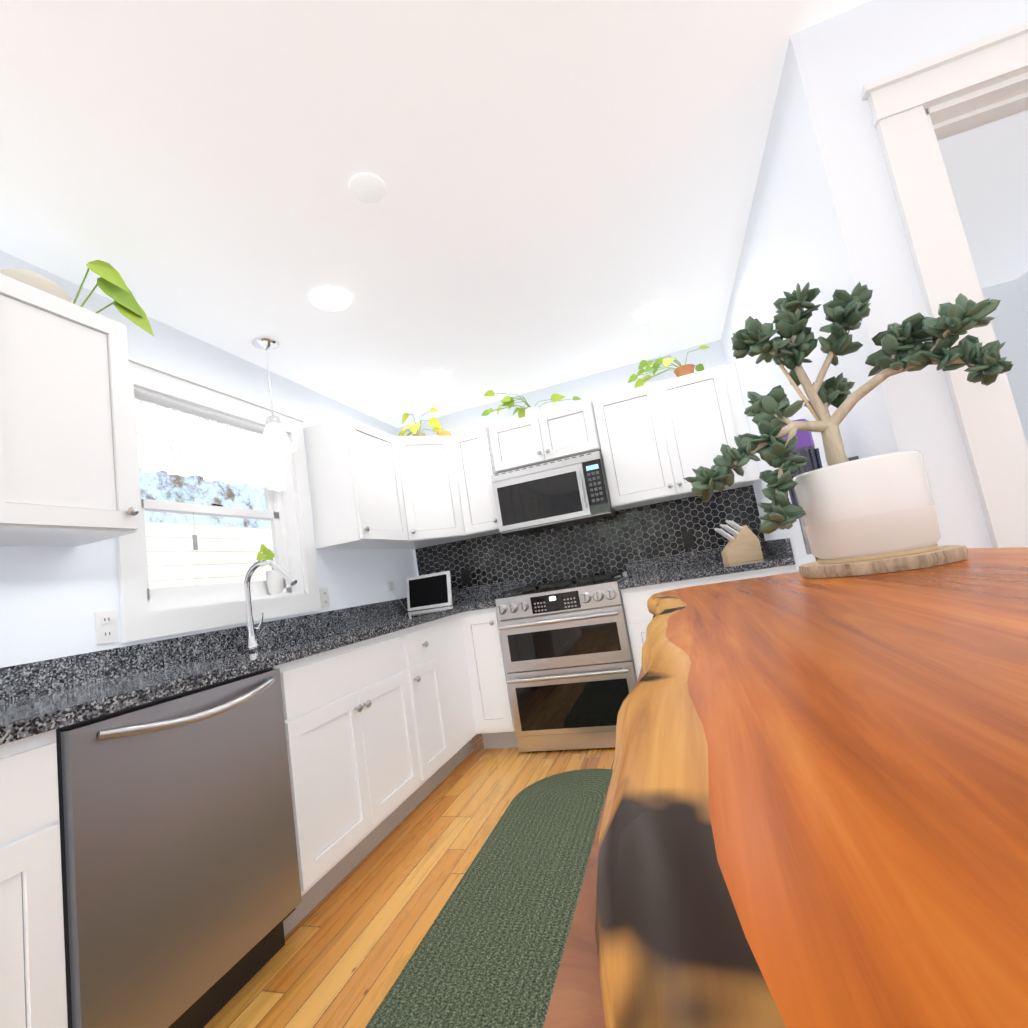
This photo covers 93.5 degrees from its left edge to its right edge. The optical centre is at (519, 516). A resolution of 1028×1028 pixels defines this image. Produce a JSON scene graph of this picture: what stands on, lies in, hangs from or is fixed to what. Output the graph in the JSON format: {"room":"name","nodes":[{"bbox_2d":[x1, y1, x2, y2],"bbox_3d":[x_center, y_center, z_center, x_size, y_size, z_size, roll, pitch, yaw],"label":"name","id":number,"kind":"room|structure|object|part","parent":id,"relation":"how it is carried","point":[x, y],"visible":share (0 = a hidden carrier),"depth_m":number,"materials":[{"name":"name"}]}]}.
{"room":"kitchen","nodes":[
{"label":"kitchen","id":0,"kind":"room"},
{"bbox_2d":[0,250,416,667],"bbox_3d":[-1.788,0.256,1.214,0.150,2.435,6.800,-11,-7,17],"label":"wall","id":1,"kind":"structure","parent":0,"point":[53,600],"depth_m":1.98,"materials":[{"name":"paint"}]},
{"bbox_2d":[0,273,15,532],"bbox_3d":[-1.674,-0.334,1.134,0.323,0.752,0.545,-11,-7,17],"label":"upper cabinet","id":2,"kind":"object","parent":1,"relation":"attached to","point":[7,446],"depth_m":1.35,"materials":[{"name":"grey wood"}]},
{"bbox_2d":[0,260,153,335],"bbox_3d":[-1.583,-0.804,1.619,0.176,0.256,0.630,-11,-7,17],"label":"potted plant","id":3,"kind":"object","parent":2,"relation":"on","point":[111,283],"visible":0.62,"depth_m":1.75,"materials":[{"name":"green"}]},
{"bbox_2d":[0,277,138,546],"bbox_3d":[-1.559,-0.308,1.497,0.323,0.752,0.480,-11,-7,17],"label":"upper cabinet","id":4,"kind":"object","parent":1,"relation":"attached to","point":[72,425],"depth_m":1.51,"materials":[{"name":"grey wood"}]},
{"bbox_2d":[94,610,117,644],"bbox_3d":[-1.507,0.402,1.767,0.008,0.115,0.070,-11,-7,17],"label":"electrical outlet","id":5,"kind":"object","parent":1,"relation":"attached to","point":[106,629],"visible":1,"depth_m":1.76,"materials":[{"name":"white plastic"}]},
{"bbox_2d":[0,598,407,700],"bbox_3d":[-1.450,0.536,1.837,0.020,0.102,4.368,-11,-7,17],"label":"backsplash","id":6,"kind":"structure","parent":1,"relation":"attached to","point":[24,680],"depth_m":1.92,"materials":[{"name":"grey stone"}]},
{"bbox_2d":[116,355,321,642],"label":"window","id":7,"kind":"structure","parent":1,"relation":"in","point":[140,619],"depth_m":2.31,"materials":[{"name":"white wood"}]},
{"bbox_2d":[192,512,197,549],"bbox_3d":[-1.530,0.042,2.273,0.015,0.230,0.023,-11,-7,17],"label":"blind cord","id":8,"kind":"object","parent":7,"relation":"hanging from","point":[195,544],"visible":0.96,"depth_m":2.26,"materials":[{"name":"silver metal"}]},
{"bbox_2d":[135,397,285,490],"bbox_3d":[-1.509,-0.330,2.430,0.046,0.330,0.850,-11,-7,17],"label":"window shade","id":9,"kind":"object","parent":7,"relation":"hanging from","point":[172,441],"visible":0.79,"depth_m":2.34,"materials":[{"name":"white fabric"}]},
{"bbox_3d":[-1.525,-0.037,2.414,0.060,0.919,0.856,-11,-7,17],"label":"window sash","id":10,"kind":"part","parent":7,"relation":"part of","materials":[{"name":"white wood"}]},
{"bbox_2d":[256,544,282,594],"bbox_3d":[-1.338,0.280,2.570,0.081,0.274,0.168,-11,-7,17],"label":"plant","id":11,"kind":"object","parent":7,"relation":"on","point":[274,578],"visible":0.83,"depth_m":2.57,"materials":[{"name":"green plant"}]},
{"bbox_2d":[319,588,329,607],"bbox_3d":[-1.156,0.481,2.874,0.008,0.115,0.070,-11,-7,17],"label":"electrical outlet","id":12,"kind":"object","parent":1,"relation":"attached to","point":[324,597],"visible":0.98,"depth_m":2.87,"materials":[{"name":"white plastic"}]},
{"bbox_2d":[303,416,419,548],"bbox_3d":[-1.011,-0.191,3.155,0.366,0.752,0.579,-11,-7,17],"label":"upper cabinet","id":13,"kind":"object","parent":1,"relation":"attached to","point":[356,482],"depth_m":2.93,"materials":[{"name":"grey wood"}]},
{"bbox_2d":[385,581,405,608],"bbox_3d":[-0.802,0.575,3.556,0.250,0.234,0.212,-11,-7,17],"label":"plug","id":14,"kind":"object","parent":1,"relation":"attached to","point":[389,586],"visible":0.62,"depth_m":3.51,"materials":[{"name":"white plastic"}]},
{"bbox_2d":[203,733,614,1027],"bbox_3d":[0.894,1.008,0.309,5.430,0.100,6.800,-11,-7,17],"label":"floor","id":15,"kind":"structure","parent":0,"point":[341,957],"depth_m":1.68,"materials":[{"name":"brown wood"}]},
{"bbox_2d":[0,725,87,1027],"bbox_3d":[-1.379,0.921,0.691,0.665,0.876,0.872,-11,-7,17],"label":"base cabinet","id":16,"kind":"object","parent":15,"relation":"on","point":[44,962],"depth_m":0.99,"materials":[{"name":"grey"}]},
{"bbox_2d":[76,665,311,1027],"bbox_3d":[-1.165,0.970,1.366,0.665,0.876,0.681,-11,-7,17],"label":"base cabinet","id":17,"kind":"object","parent":15,"relation":"on","point":[194,829],"depth_m":1.26,"materials":[{"name":"grey metal"}]},
{"bbox_2d":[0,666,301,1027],"bbox_3d":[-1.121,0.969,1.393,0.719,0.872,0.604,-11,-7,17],"label":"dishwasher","id":18,"kind":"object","parent":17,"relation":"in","point":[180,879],"depth_m":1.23,"materials":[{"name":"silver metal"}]},
{"bbox_2d":[0,645,303,744],"bbox_3d":[-1.441,0.471,0.742,0.687,0.038,2.281,-11,-7,17],"label":"countertop","id":19,"kind":"structure","parent":17,"relation":"on","point":[21,718],"depth_m":1.30,"materials":[{"name":"grey stone"}]},
{"bbox_2d":[244,559,297,648],"bbox_3d":[-1.125,0.385,2.210,0.307,0.387,0.088,-11,-7,17],"label":"faucet","id":20,"kind":"object","parent":19,"relation":"on","point":[252,630],"depth_m":2.21,"materials":[{"name":"silver metal"}]},
{"bbox_2d":[288,669,435,908],"bbox_3d":[-0.913,1.140,2.099,0.657,0.640,0.874,-11,-7,17],"label":"base cabinet","id":21,"kind":"object","parent":15,"relation":"on","point":[364,754],"depth_m":1.92,"materials":[{"name":"grey wood"}]},
{"bbox_2d":[284,621,451,785],"bbox_3d":[-0.781,1.059,2.588,0.657,0.876,0.408,-11,-7,17],"label":"base cabinet","id":22,"kind":"object","parent":15,"relation":"on","point":[377,654],"depth_m":2.23,"materials":[{"name":"grey wood"}]},
{"bbox_2d":[288,597,487,640],"bbox_3d":[-0.682,0.644,3.132,0.687,0.038,1.428,-11,-7,17],"label":"countertop","id":23,"kind":"structure","parent":22,"relation":"on","point":[418,617],"depth_m":2.63,"materials":[{"name":"grey stone"}]},
{"bbox_2d":[406,571,451,610],"bbox_3d":[-0.648,0.541,3.521,0.368,0.246,0.120,-11,-7,17],"label":"smart display","id":24,"kind":"object","parent":23,"relation":"on","point":[429,591],"visible":1,"depth_m":3.49,"materials":[{"name":"white plastic"}]},
{"bbox_2d":[432,609,487,769],"bbox_3d":[-0.551,1.101,3.232,0.706,0.876,1.096,-11,-7,17],"label":"base cabinet","id":25,"kind":"object","parent":15,"relation":"on","point":[459,680],"depth_m":2.92,"materials":[{"name":"grey wood"}]},
{"bbox_2d":[468,609,499,748],"bbox_3d":[-0.095,1.038,3.316,0.265,0.876,0.668,-11,-7,17],"label":"base cabinet","id":26,"kind":"object","parent":15,"relation":"on","point":[482,667],"depth_m":3.02,"materials":[{"name":"grey wood"}]},
{"bbox_2d":[365,769,612,1027],"bbox_3d":[-0.018,1.213,1.256,0.660,0.012,2.600,-11,-7,17],"label":"rug","id":27,"kind":"object","parent":15,"relation":"on","point":[488,951],"visible":0.65,"depth_m":1.47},
{"bbox_2d":[480,573,643,751],"bbox_3d":[0.383,0.927,3.151,0.908,0.905,0.688,-11,-7,17],"label":"oven","id":28,"kind":"object","parent":15,"relation":"on","point":[565,663],"depth_m":2.83,"materials":[{"name":"grey metal"}]},
{"bbox_2d":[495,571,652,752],"bbox_3d":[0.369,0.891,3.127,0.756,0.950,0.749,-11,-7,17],"label":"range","id":29,"kind":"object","parent":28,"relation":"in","point":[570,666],"depth_m":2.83,"materials":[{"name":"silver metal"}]},
{"bbox_2d":[464,557,794,612],"bbox_3d":[0.641,0.409,3.115,1.897,0.078,0.693,-11,-7,17],"label":"countertop","id":30,"kind":"structure","parent":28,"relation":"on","point":[767,562],"depth_m":2.84,"materials":[{"name":"grey stone"}]},
{"bbox_2d":[714,520,762,563],"bbox_3d":[1.325,0.142,2.945,0.220,0.269,0.105,-10,-7,5],"label":"knife block","id":31,"kind":"object","parent":30,"relation":"on","point":[743,544],"visible":1,"depth_m":2.89,"materials":[{"name":"brown wood"}]},
{"bbox_2d":[636,569,779,641],"bbox_3d":[1.142,0.794,2.941,0.825,0.876,0.668,-11,-7,17],"label":"base cabinet","id":32,"kind":"object","parent":15,"relation":"on","point":[645,592],"depth_m":2.71,"materials":[{"name":"grey wood"}]},
{"bbox_2d":[543,547,1027,1027],"bbox_3d":[0.476,0.531,0.202,0.755,0.939,2.080,-11,-7,17],"label":"kitchen island","id":33,"kind":"object","parent":15,"relation":"on","point":[814,813],"visible":0.98,"depth_m":0.18,"materials":[{"name":"brown wood"}]},
{"bbox_2d":[683,281,1012,577],"bbox_3d":[0.695,-0.201,1.095,0.651,0.641,0.358,-11,-7,17],"label":"jade plant","id":34,"kind":"object","parent":33,"relation":"on","point":[877,514],"visible":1,"depth_m":1.00,"materials":[{"name":"green plant"}]},
{"bbox_3d":[0.736,-0.014,1.032,0.234,0.196,0.234,-11,-7,17],"label":"pot","id":35,"kind":"part","parent":34,"relation":"part of","materials":[{"name":"beige ceramic"}]},
{"bbox_2d":[0,0,1027,427],"bbox_3d":[0.495,-1.477,0.615,5.430,0.100,6.800,-11,-7,17],"label":"ceiling","id":36,"kind":"structure","parent":0,"point":[570,186],"depth_m":1.64,"materials":[{"name":"paint"}]},
{"bbox_2d":[251,337,295,454],"bbox_3d":[-1.274,-0.619,2.482,0.188,0.572,0.188,-11,-7,17],"label":"pendant light","id":37,"kind":"object","parent":36,"relation":"hanging from","point":[275,440],"visible":1,"depth_m":2.47,"materials":[{"name":"silver metal"}]},
{"bbox_2d":[311,288,350,310],"bbox_3d":[-0.866,-1.000,2.232,0.176,0.008,0.176,-11,-7,17],"label":"recessed light","id":38,"kind":"object","parent":36,"relation":"in","point":[331,299],"visible":1,"depth_m":2.23,"materials":[{"name":"white plastic"}]},
{"bbox_2d":[349,173,385,202],"bbox_3d":[-0.521,-1.128,1.664,0.124,0.007,0.124,-11,-7,17],"label":"ceiling speaker","id":39,"kind":"object","parent":36,"relation":"attached to","point":[367,188],"visible":1,"depth_m":1.66,"materials":[{"name":"paint"}]},
{"bbox_2d":[397,339,765,575],"bbox_3d":[0.398,0.206,3.653,2.590,2.435,0.150,-11,-7,17],"label":"wall","id":40,"kind":"structure","parent":0,"point":[602,384],"depth_m":3.64,"materials":[{"name":"paint"}]},
{"bbox_2d":[396,435,479,550],"bbox_3d":[-0.711,-0.185,3.598,0.674,0.752,0.673,-11,-7,17],"label":"upper cabinet","id":41,"kind":"object","parent":40,"relation":"attached to","point":[437,500],"depth_m":3.46,"materials":[{"name":"grey wood"}]},
{"bbox_2d":[398,408,443,435],"bbox_3d":[-0.780,-0.694,3.713,0.428,0.292,0.274,-11,-7,17],"label":"potted plant","id":42,"kind":"object","parent":41,"relation":"on","point":[432,422],"visible":0.79,"depth_m":3.74,"materials":[{"name":"yellow plant"}]},
{"bbox_2d":[436,429,450,435],"bbox_3d":[-0.573,-0.630,3.701,0.114,0.099,0.067,-11,-7,17],"label":"figurine","id":43,"kind":"object","parent":41,"relation":"on","point":[440,432],"visible":0.77,"depth_m":3.68,"materials":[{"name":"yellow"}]},
{"bbox_2d":[461,569,470,584],"bbox_3d":[-0.419,0.471,3.796,0.070,0.115,0.008,-11,-7,17],"label":"electrical outlet","id":44,"kind":"object","parent":40,"relation":"attached to","point":[465,574],"visible":1,"depth_m":3.79,"materials":[{"name":"black plastic"}]},
{"bbox_2d":[456,426,495,536],"bbox_3d":[-0.295,-0.248,3.631,0.343,0.752,0.366,-11,-7,17],"label":"upper cabinet","id":45,"kind":"object","parent":40,"relation":"attached to","point":[475,447],"depth_m":3.49,"materials":[{"name":"grey wood"}]},
{"bbox_2d":[488,411,555,468],"bbox_3d":[0.052,-0.517,3.563,0.439,0.350,0.324,-11,-7,17],"label":"upper cabinet","id":46,"kind":"object","parent":40,"relation":"attached to","point":[524,440],"depth_m":3.41,"materials":[{"name":"grey wood"}]},
{"bbox_2d":[481,390,581,417],"bbox_3d":[0.056,-0.819,3.482,0.750,0.219,0.366,-11,-7,17],"label":"potted plant","id":47,"kind":"object","parent":46,"relation":"on","point":[509,402],"visible":0.83,"depth_m":3.51,"materials":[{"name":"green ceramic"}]},
{"bbox_2d":[488,453,595,536],"bbox_3d":[0.196,-0.133,3.441,0.637,0.412,0.413,-11,-7,17],"label":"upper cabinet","id":48,"kind":"object","parent":40,"relation":"attached to","point":[541,496],"depth_m":3.26,"materials":[{"name":"grey"}]},
{"bbox_2d":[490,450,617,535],"bbox_3d":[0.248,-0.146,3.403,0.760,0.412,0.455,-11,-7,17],"label":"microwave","id":49,"kind":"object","parent":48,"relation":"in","point":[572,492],"depth_m":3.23,"materials":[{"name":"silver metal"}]},
{"bbox_2d":[548,400,599,456],"bbox_3d":[0.354,-0.576,3.471,0.439,0.350,0.324,-11,-7,17],"label":"upper cabinet","id":50,"kind":"object","parent":40,"relation":"attached to","point":[573,427],"depth_m":3.30,"materials":[{"name":"grey wood"}]},
{"bbox_2d":[584,449,619,520],"bbox_3d":[0.553,-0.204,3.332,0.123,0.412,0.413,-11,-7,17],"label":"control panel","id":51,"kind":"object","parent":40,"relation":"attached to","point":[602,509],"depth_m":3.15,"materials":[{"name":"grey plastic"}]},
{"bbox_2d":[451,541,763,600],"bbox_3d":[0.421,0.445,3.536,2.564,0.102,0.020,-11,-7,17],"label":"backsplash","id":52,"kind":"structure","parent":40,"relation":"attached to","point":[702,556],"depth_m":3.38,"materials":[{"name":"grey stone"}]},
{"bbox_2d":[592,381,687,512],"bbox_3d":[0.821,-0.465,3.315,0.476,0.752,0.324,-11,-7,17],"label":"upper cabinet","id":53,"kind":"object","parent":40,"relation":"attached to","point":[644,466],"depth_m":3.17,"materials":[{"name":"grey wood"}]},
{"bbox_2d":[628,345,708,387],"bbox_3d":[0.991,-1.008,3.208,0.561,0.231,0.327,-11,-7,17],"label":"potted plant","id":54,"kind":"object","parent":53,"relation":"on","point":[685,369],"visible":0.92,"depth_m":3.28,"materials":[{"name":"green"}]},
{"bbox_2d":[681,531,694,548],"bbox_3d":[1.160,0.159,3.317,0.070,0.115,0.008,-11,-7,17],"label":"electrical outlet","id":55,"kind":"object","parent":40,"relation":"attached to","point":[688,539],"visible":1,"depth_m":3.31,"materials":[{"name":"black plastic"}]},
{"bbox_2d":[664,362,759,500],"bbox_3d":[1.194,-0.539,3.202,0.554,0.752,0.324,-11,-7,17],"label":"upper cabinet","id":56,"kind":"object","parent":40,"relation":"attached to","point":[708,408],"depth_m":3.05,"materials":[{"name":"grey wood"}]},
{"bbox_2d":[721,15,984,571],"bbox_3d":[1.411,-0.105,2.444,0.120,2.435,2.580,-11,-7,17],"label":"wall","id":57,"kind":"structure","parent":0,"point":[821,217],"depth_m":1.35,"materials":[{"name":"paint"}]},
{"bbox_2d":[764,538,793,556],"bbox_3d":[1.512,0.185,2.844,0.020,0.102,0.673,-11,-7,17],"label":"backsplash","id":58,"kind":"structure","parent":57,"relation":"attached to","point":[780,547],"depth_m":2.73,"materials":[{"name":"grey stone"}]},
{"bbox_2d":[782,419,858,560],"bbox_3d":[1.034,0.365,1.459,0.200,1.390,0.305,-11,-7,17],"label":"vacuum","id":59,"kind":"object","parent":57,"relation":"attached to","point":[805,447],"visible":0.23,"depth_m":1.53,"materials":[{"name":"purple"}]},
{"bbox_2d":[838,0,1027,547],"bbox_3d":[2.234,-0.426,0.912,2.420,2.435,0.120,-11,-7,17],"label":"wall","id":60,"kind":"structure","parent":0,"point":[882,38],"depth_m":1.28,"materials":[{"name":"paint"}]},
{"bbox_2d":[860,21,1027,547],"bbox_3d":[1.613,-0.176,1.077,1.065,2.180,0.157,-11,-7,17],"label":"door frame","id":61,"kind":"structure","parent":60,"relation":"attached to","point":[920,110],"depth_m":1.22,"materials":[{"name":"white wood"}]},
{"bbox_2d":[981,279,1027,445],"bbox_3d":[2.653,-0.195,3.334,1.740,2.435,0.150,-11,-7,17],"label":"wall","id":62,"kind":"structure","parent":0,"point":[1009,322],"depth_m":3.15,"materials":[{"name":"paint"}]},
{"bbox_2d":[1017,271,1027,314],"bbox_3d":[3.192,-0.449,1.966,0.150,2.435,2.460,-11,-7,17],"label":"wall","id":63,"kind":"structure","parent":0,"point":[1022,281],"depth_m":3.12,"materials":[{"name":"paint"}]}
]}

